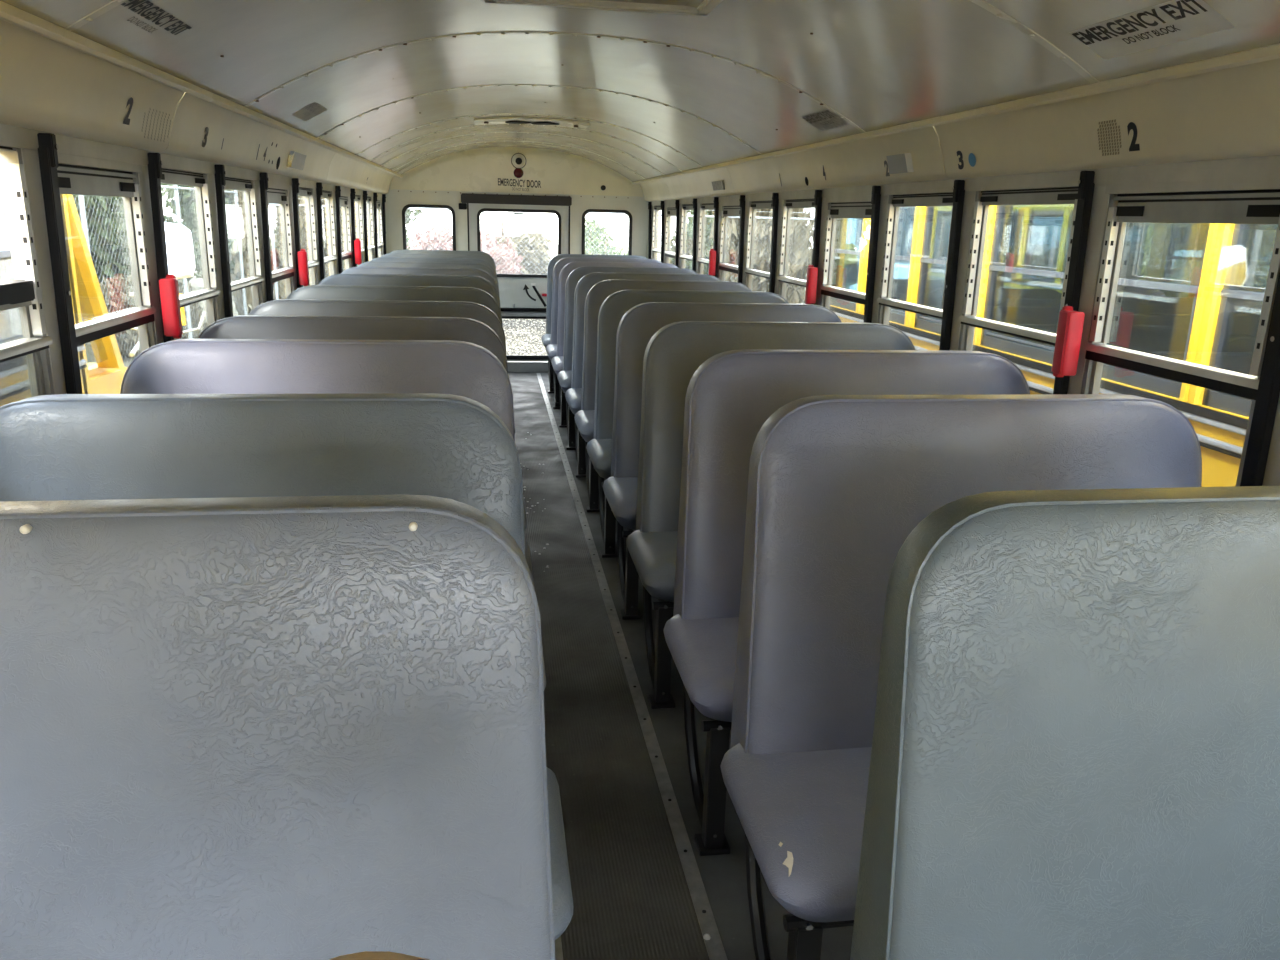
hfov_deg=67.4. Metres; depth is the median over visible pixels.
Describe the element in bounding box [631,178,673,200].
trim
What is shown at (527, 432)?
litter
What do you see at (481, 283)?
seat
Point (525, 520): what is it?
cushion
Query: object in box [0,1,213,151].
wall panel
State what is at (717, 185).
cover plate
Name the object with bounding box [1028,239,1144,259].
bush
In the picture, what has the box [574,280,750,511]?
seat
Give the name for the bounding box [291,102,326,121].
sticker
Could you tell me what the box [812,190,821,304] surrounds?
trim
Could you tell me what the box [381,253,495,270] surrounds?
seat
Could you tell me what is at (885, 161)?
number
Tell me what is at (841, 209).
window
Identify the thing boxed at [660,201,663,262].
trim
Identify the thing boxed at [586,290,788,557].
seat
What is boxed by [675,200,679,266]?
trim
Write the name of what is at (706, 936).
paper scrap
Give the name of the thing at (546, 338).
cushion
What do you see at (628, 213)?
window
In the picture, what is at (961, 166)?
number
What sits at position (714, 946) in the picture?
trim
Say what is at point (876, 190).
trim
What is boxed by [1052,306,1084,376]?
emergency latch
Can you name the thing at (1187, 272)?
mirror
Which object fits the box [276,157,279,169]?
number
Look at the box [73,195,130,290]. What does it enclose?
bush
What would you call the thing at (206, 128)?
number
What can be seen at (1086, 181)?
trim
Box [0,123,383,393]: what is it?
window frames
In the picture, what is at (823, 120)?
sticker
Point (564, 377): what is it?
cushion
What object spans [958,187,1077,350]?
window
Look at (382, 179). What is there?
trim
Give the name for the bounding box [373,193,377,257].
trim
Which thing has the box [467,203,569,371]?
door
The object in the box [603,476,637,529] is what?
cushion
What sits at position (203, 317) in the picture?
convex mirror
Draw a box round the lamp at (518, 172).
[514,168,522,177]
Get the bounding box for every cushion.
[523,496,526,531]
[525,541,534,587]
[541,334,550,347]
[542,648,545,688]
[546,344,556,359]
[546,767,573,940]
[551,356,562,374]
[557,370,571,392]
[565,388,581,414]
[574,410,594,441]
[586,439,611,478]
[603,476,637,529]
[627,530,677,601]
[663,614,738,721]
[720,743,871,921]
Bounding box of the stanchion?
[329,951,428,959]
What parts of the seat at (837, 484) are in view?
leg, seat frame, leg, backrest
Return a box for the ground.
[92,242,1018,366]
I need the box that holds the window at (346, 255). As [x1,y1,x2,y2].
[335,196,351,269]
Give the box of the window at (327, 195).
[321,190,337,275]
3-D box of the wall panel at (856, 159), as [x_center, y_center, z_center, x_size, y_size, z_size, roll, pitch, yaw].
[0.688,-1.356,4.167,0.161,0.175,2.645,-1,15,-9]
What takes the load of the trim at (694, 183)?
attached to the window frames at (1263, 172)
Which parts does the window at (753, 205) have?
sash, meeting rail, sash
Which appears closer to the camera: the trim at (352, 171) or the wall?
the trim at (352, 171)
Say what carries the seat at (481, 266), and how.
on the floor at (724, 876)
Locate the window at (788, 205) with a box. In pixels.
[777,199,814,299]
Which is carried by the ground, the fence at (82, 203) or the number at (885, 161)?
the fence at (82, 203)
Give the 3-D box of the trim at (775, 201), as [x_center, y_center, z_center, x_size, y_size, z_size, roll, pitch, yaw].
[0.660,-0.845,4.891,0.049,1.185,0.034,-1,15,-9]
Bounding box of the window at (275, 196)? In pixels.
[267,188,294,297]
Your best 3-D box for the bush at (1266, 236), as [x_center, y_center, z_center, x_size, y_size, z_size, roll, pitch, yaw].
[8.813,-3.242,13.986,3.276,4.252,2.820,-2,16,-12]
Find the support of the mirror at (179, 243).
attached to the bus at (105, 376)
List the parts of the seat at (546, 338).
leg, leg, backrest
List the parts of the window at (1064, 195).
sash, meeting rail, sash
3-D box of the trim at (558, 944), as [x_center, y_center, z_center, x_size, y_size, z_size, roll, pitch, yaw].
[-0.434,0.462,3.567,0.034,0.010,10.780,-1,15,-9]
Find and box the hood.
[87,363,126,393]
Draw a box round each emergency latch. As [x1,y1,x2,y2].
[159,274,182,337]
[298,249,308,285]
[354,238,361,264]
[708,249,715,275]
[805,265,817,303]
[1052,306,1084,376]
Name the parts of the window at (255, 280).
sash, meeting rail, sash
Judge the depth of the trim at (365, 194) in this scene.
6.90 m
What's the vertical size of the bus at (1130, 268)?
3.087 m
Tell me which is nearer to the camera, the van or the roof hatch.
the roof hatch
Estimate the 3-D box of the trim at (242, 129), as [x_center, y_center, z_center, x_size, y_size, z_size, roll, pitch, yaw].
[-1.424,-1.322,3.844,0.161,0.175,2.645,-1,15,-9]
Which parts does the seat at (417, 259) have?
backrest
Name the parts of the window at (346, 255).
sash, meeting rail, sash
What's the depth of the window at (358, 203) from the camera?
6.81 m
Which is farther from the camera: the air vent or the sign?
the sign
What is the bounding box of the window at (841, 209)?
[819,202,871,308]
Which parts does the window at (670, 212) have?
meeting rail, sash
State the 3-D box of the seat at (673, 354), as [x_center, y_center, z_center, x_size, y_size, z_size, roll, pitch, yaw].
[0.466,0.082,2.991,0.992,1.092,0.545,-1,15,-9]
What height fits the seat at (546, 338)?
1.092 m
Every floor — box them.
[508,372,852,959]
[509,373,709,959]
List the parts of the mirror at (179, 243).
arm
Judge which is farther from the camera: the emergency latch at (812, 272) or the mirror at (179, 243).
the mirror at (179, 243)
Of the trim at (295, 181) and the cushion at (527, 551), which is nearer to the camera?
the cushion at (527, 551)
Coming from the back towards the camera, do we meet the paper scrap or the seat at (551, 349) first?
the seat at (551, 349)
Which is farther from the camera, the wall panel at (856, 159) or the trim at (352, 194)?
the trim at (352, 194)
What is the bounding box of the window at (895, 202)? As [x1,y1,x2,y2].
[877,192,952,324]
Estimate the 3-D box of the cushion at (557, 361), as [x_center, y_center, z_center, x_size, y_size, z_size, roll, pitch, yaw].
[-0.128,-0.786,6.707,0.965,0.137,0.433,-1,16,-8]
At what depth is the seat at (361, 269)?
5.32 m
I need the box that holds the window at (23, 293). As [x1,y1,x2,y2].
[0,146,54,396]
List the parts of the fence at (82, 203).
fence post, fence post, rail, fence post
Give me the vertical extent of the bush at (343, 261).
4.454 m
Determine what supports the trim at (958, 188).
attached to the window frames at (1263, 172)
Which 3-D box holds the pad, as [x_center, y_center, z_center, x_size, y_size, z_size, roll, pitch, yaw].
[-1.079,-2.451,8.395,0.958,0.080,0.085,-1,15,-9]
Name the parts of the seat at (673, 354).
leg, leg, seat frame, backrest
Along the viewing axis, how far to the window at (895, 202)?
3.43 m
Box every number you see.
[123,97,132,124]
[202,127,208,146]
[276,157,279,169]
[884,160,889,175]
[957,151,963,168]
[1127,122,1139,150]
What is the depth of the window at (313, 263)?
4.97 m
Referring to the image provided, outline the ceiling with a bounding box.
[0,0,1279,181]
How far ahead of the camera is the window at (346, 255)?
6.20 m
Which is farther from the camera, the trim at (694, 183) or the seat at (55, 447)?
the trim at (694, 183)
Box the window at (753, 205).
[744,200,772,290]
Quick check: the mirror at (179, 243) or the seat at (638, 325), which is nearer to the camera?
the seat at (638, 325)
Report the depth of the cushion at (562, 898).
1.49 m
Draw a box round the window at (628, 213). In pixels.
[582,209,631,254]
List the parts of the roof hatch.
panel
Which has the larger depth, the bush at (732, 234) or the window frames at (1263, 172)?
the bush at (732, 234)
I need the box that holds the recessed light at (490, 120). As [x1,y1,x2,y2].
[474,117,589,129]
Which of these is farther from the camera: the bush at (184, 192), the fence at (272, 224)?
the bush at (184, 192)
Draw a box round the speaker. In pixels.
[142,109,170,140]
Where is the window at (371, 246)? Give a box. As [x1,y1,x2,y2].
[366,196,374,260]
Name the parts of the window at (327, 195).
sash, meeting rail, sash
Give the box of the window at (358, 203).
[350,195,364,265]
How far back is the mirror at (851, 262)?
7.12 m
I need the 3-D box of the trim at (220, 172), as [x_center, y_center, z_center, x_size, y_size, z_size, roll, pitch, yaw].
[-1.405,-0.466,3.313,0.049,1.185,0.034,-1,15,-9]
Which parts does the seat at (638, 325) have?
leg, seat frame, leg, backrest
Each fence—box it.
[0,185,247,367]
[269,199,813,334]
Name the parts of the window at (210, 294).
sash, meeting rail, sash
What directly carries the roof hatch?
attached to the ceiling
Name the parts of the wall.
dome panel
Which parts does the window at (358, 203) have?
sash, frame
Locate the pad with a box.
[461,193,571,205]
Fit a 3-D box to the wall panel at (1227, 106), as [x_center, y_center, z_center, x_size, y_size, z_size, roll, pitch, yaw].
[1.081,-0.661,1.666,0.161,0.175,2.595,-1,15,-9]
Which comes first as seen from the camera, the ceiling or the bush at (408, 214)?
the ceiling
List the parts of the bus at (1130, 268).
rub rail, rub rail, rub rail, panel, header panel, seat, seat, seat, seat, seat, seat, seat, seat, seat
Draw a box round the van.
[842,207,951,290]
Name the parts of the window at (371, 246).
sash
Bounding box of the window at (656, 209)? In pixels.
[651,205,660,259]
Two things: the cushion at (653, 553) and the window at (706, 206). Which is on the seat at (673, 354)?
the cushion at (653, 553)
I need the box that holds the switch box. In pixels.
[459,203,466,209]
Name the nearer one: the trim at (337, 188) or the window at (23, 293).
the window at (23, 293)
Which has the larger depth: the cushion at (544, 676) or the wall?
the wall
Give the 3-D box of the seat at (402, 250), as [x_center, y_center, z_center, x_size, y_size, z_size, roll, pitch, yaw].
[-1.600,-1.286,7.771,0.992,1.101,0.545,-1,16,-9]
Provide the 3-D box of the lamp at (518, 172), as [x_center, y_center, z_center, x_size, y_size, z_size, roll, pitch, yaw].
[-1.057,-2.673,8.357,0.086,0.086,0.034,-1,15,-9]
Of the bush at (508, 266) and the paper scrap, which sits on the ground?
the bush at (508, 266)
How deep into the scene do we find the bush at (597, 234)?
21.20 m
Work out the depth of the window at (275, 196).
4.34 m
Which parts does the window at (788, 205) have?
sash, meeting rail, sash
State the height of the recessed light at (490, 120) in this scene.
0.031 m
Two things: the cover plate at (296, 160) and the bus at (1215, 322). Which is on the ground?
the bus at (1215, 322)
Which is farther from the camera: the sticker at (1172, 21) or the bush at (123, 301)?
the bush at (123, 301)
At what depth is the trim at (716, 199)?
6.00 m
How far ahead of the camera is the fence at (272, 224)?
18.74 m
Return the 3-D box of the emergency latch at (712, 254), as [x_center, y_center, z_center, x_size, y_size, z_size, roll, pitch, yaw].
[0.450,-1.362,6.027,0.038,0.171,0.069,-1,15,-9]
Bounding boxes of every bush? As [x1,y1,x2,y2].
[0,182,77,281]
[0,308,94,362]
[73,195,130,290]
[81,275,139,357]
[120,274,206,339]
[123,215,199,281]
[161,183,238,280]
[224,189,356,315]
[342,216,368,270]
[405,210,423,249]
[407,225,524,273]
[481,214,551,274]
[585,218,627,254]
[670,210,713,274]
[706,208,813,303]
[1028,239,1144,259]
[1127,222,1277,267]
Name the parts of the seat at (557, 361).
leg, leg, backrest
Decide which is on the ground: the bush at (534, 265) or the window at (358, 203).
the bush at (534, 265)
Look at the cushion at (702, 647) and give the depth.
2.19 m
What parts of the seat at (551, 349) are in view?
leg, leg, backrest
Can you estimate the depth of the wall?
8.38 m
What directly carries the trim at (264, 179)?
attached to the window frames at (75, 151)
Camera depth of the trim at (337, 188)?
5.67 m
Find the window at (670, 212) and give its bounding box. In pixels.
[664,207,675,263]
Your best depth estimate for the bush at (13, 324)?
11.95 m
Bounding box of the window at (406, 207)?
[402,204,455,250]
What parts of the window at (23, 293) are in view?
sash, meeting rail, sash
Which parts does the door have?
glass, handle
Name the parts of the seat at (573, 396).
leg, leg, backrest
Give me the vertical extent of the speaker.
0.072 m
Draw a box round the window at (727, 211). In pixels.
[718,206,739,280]
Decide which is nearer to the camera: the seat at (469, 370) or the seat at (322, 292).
the seat at (469, 370)
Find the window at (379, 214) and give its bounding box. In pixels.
[373,200,383,256]
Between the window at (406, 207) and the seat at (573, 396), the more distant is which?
the window at (406, 207)
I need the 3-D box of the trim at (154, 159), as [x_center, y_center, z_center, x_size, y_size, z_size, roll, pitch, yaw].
[-1.308,-0.294,2.696,0.049,1.185,0.034,-1,15,-9]
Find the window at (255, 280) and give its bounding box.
[224,177,263,308]
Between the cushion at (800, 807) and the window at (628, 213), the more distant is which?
the window at (628, 213)
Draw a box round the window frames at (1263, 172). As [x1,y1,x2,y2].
[647,155,1279,485]
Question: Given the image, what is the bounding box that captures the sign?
[498,178,540,190]
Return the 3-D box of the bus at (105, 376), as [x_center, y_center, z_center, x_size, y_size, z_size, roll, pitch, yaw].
[-2.632,0.968,-0.728,2.408,3.087,11.948,-1,15,-9]
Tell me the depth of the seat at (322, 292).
3.97 m
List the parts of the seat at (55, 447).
backrest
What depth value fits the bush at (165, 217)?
24.38 m
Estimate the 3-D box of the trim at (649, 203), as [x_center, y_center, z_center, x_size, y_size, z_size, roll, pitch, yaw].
[0.079,-1.873,8.591,0.049,1.185,0.034,-1,15,-9]
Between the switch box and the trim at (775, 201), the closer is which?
the trim at (775, 201)
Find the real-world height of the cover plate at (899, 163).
0.058 m
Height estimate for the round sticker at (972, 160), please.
0.037 m
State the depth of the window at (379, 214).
8.06 m
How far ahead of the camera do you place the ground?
20.80 m
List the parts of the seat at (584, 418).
leg, leg, backrest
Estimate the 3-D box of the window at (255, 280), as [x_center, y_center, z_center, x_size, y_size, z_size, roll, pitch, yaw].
[-1.476,-0.748,3.545,0.048,0.702,0.551,-1,15,-9]
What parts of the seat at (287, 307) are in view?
backrest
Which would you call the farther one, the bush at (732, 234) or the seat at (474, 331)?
the bush at (732, 234)
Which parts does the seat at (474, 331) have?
backrest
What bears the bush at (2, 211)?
on the ground
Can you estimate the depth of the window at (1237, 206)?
2.01 m
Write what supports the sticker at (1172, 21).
attached to the ceiling
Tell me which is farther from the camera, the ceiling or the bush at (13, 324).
the bush at (13, 324)
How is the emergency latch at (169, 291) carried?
attached to the window frames at (75, 151)
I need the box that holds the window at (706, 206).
[697,203,714,273]
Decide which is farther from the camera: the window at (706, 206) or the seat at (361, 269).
the window at (706, 206)
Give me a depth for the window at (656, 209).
8.40 m
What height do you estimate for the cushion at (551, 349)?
0.137 m
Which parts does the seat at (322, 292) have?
backrest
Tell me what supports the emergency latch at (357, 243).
attached to the window frames at (75, 151)
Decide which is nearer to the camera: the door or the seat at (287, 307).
the seat at (287, 307)
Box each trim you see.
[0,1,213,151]
[37,133,82,393]
[147,152,174,342]
[157,92,349,181]
[214,164,232,317]
[259,172,273,301]
[292,178,302,288]
[316,182,324,281]
[322,152,387,190]
[335,186,342,273]
[350,188,356,266]
[363,191,367,261]
[367,169,402,193]
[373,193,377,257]
[382,194,386,254]
[536,373,727,959]
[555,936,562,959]
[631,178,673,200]
[648,202,651,258]
[654,165,738,199]
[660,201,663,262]
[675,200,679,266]
[692,199,696,271]
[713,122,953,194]
[713,197,718,276]
[738,195,744,283]
[769,193,778,292]
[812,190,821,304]
[864,186,880,322]
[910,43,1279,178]
[939,180,964,350]
[1053,171,1094,393]
[1240,271,1279,485]
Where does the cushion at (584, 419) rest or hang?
on the seat at (584, 418)
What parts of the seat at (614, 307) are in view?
leg, leg, backrest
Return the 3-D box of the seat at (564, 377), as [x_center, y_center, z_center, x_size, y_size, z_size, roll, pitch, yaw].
[-0.023,-0.783,6.103,0.992,1.092,0.545,-1,16,-9]
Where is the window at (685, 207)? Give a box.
[679,204,693,267]
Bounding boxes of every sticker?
[121,0,191,34]
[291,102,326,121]
[801,109,849,130]
[968,153,975,166]
[1069,0,1234,59]
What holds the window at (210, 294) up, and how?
in the window frames at (75, 151)
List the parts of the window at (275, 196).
sash, meeting rail, sash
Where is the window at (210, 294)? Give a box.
[161,168,220,325]
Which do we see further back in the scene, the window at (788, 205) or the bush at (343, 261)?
the bush at (343, 261)
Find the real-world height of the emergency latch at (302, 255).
0.171 m
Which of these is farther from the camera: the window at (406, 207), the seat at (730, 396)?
the window at (406, 207)
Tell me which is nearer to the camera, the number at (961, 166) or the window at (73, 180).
the window at (73, 180)
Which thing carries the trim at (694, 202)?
attached to the window frames at (1263, 172)
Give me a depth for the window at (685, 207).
7.17 m
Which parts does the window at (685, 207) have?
meeting rail, sash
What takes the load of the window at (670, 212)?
in the window frames at (1263, 172)
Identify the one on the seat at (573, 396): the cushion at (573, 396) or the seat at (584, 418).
the cushion at (573, 396)
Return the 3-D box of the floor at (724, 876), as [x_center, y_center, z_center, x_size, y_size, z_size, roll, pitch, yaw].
[-0.268,0.511,3.538,2.440,0.060,11.250,-1,15,-9]
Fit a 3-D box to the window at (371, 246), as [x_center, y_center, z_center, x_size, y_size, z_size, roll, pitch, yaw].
[-2.058,-1.776,7.245,0.048,0.702,0.551,-1,15,-9]
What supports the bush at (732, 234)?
on the ground
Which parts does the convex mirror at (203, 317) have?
arm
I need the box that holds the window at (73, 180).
[57,164,156,352]
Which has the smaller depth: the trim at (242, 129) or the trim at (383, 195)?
the trim at (242, 129)
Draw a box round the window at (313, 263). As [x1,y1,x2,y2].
[298,187,318,284]
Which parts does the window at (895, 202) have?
sash, meeting rail, sash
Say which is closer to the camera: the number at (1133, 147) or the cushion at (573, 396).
the number at (1133, 147)
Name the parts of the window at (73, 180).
sash, meeting rail, sash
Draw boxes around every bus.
[0,194,126,406]
[830,205,1270,486]
[927,204,1272,292]
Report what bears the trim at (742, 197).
attached to the window frames at (1263, 172)
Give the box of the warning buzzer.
[511,153,525,167]
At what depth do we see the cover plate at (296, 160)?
4.20 m
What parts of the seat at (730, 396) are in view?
leg, leg, seat frame, backrest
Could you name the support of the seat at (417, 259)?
on the floor at (724, 876)
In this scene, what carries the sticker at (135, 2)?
attached to the ceiling
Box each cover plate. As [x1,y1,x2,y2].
[287,151,305,169]
[712,180,724,190]
[886,153,913,173]
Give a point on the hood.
(104, 378)
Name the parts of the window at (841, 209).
sash, meeting rail, sash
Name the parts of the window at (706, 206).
sash, meeting rail, sash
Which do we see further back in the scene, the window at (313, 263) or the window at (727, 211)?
the window at (727, 211)
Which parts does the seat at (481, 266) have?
backrest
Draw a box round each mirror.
[130,222,195,356]
[132,293,205,332]
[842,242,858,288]
[1169,250,1204,285]
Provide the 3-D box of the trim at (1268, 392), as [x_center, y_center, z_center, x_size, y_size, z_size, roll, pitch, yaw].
[1.145,0.013,1.808,0.049,1.185,0.034,-1,15,-9]
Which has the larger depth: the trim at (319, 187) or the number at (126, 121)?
the trim at (319, 187)
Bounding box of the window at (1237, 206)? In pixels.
[1081,189,1279,485]
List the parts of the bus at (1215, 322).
seat, seat, rub rail, panel, rub rail, seat, rub rail, rub rail, seat, corner post, seat, seat, seat, seat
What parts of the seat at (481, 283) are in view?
backrest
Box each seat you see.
[0,393,573,940]
[0,495,554,959]
[120,339,545,688]
[197,315,534,587]
[248,299,526,531]
[286,285,517,451]
[318,274,515,431]
[341,266,498,294]
[358,261,509,379]
[371,257,507,364]
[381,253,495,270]
[390,249,495,267]
[541,254,646,392]
[546,257,661,408]
[551,261,677,426]
[557,266,696,449]
[565,272,720,476]
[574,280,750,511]
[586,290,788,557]
[603,302,840,619]
[627,321,914,708]
[663,350,1029,855]
[720,394,1201,959]
[850,486,1279,959]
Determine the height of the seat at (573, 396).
1.092 m
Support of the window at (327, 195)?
in the window frames at (75, 151)
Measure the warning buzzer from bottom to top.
0.132 m
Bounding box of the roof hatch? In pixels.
[485,0,722,15]
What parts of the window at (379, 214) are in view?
sash, frame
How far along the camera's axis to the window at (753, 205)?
5.31 m
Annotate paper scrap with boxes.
[703,933,710,939]
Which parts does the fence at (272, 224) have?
fence post, fence post, rail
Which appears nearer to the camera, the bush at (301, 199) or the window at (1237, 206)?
the window at (1237, 206)
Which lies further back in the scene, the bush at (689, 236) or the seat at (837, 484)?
the bush at (689, 236)
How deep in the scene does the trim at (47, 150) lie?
1.98 m
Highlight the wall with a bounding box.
[385,147,648,362]
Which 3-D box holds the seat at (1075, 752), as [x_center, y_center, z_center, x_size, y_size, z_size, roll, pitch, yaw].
[0.759,0.601,1.124,0.992,1.092,0.545,-1,15,-9]
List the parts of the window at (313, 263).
sash, meeting rail, sash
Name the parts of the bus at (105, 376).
pane, rub rail, rub rail, rub rail, rub rail, panel, corner post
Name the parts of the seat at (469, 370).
backrest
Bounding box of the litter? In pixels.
[520,432,548,571]
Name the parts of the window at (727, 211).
sash, meeting rail, sash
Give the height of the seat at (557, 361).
1.092 m
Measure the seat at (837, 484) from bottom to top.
1.092 m
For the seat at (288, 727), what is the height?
1.101 m
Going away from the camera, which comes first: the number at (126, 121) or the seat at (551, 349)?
the number at (126, 121)
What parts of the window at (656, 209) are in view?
meeting rail, sash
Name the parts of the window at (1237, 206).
sash, meeting rail, sash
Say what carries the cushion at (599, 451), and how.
on the seat at (614, 307)

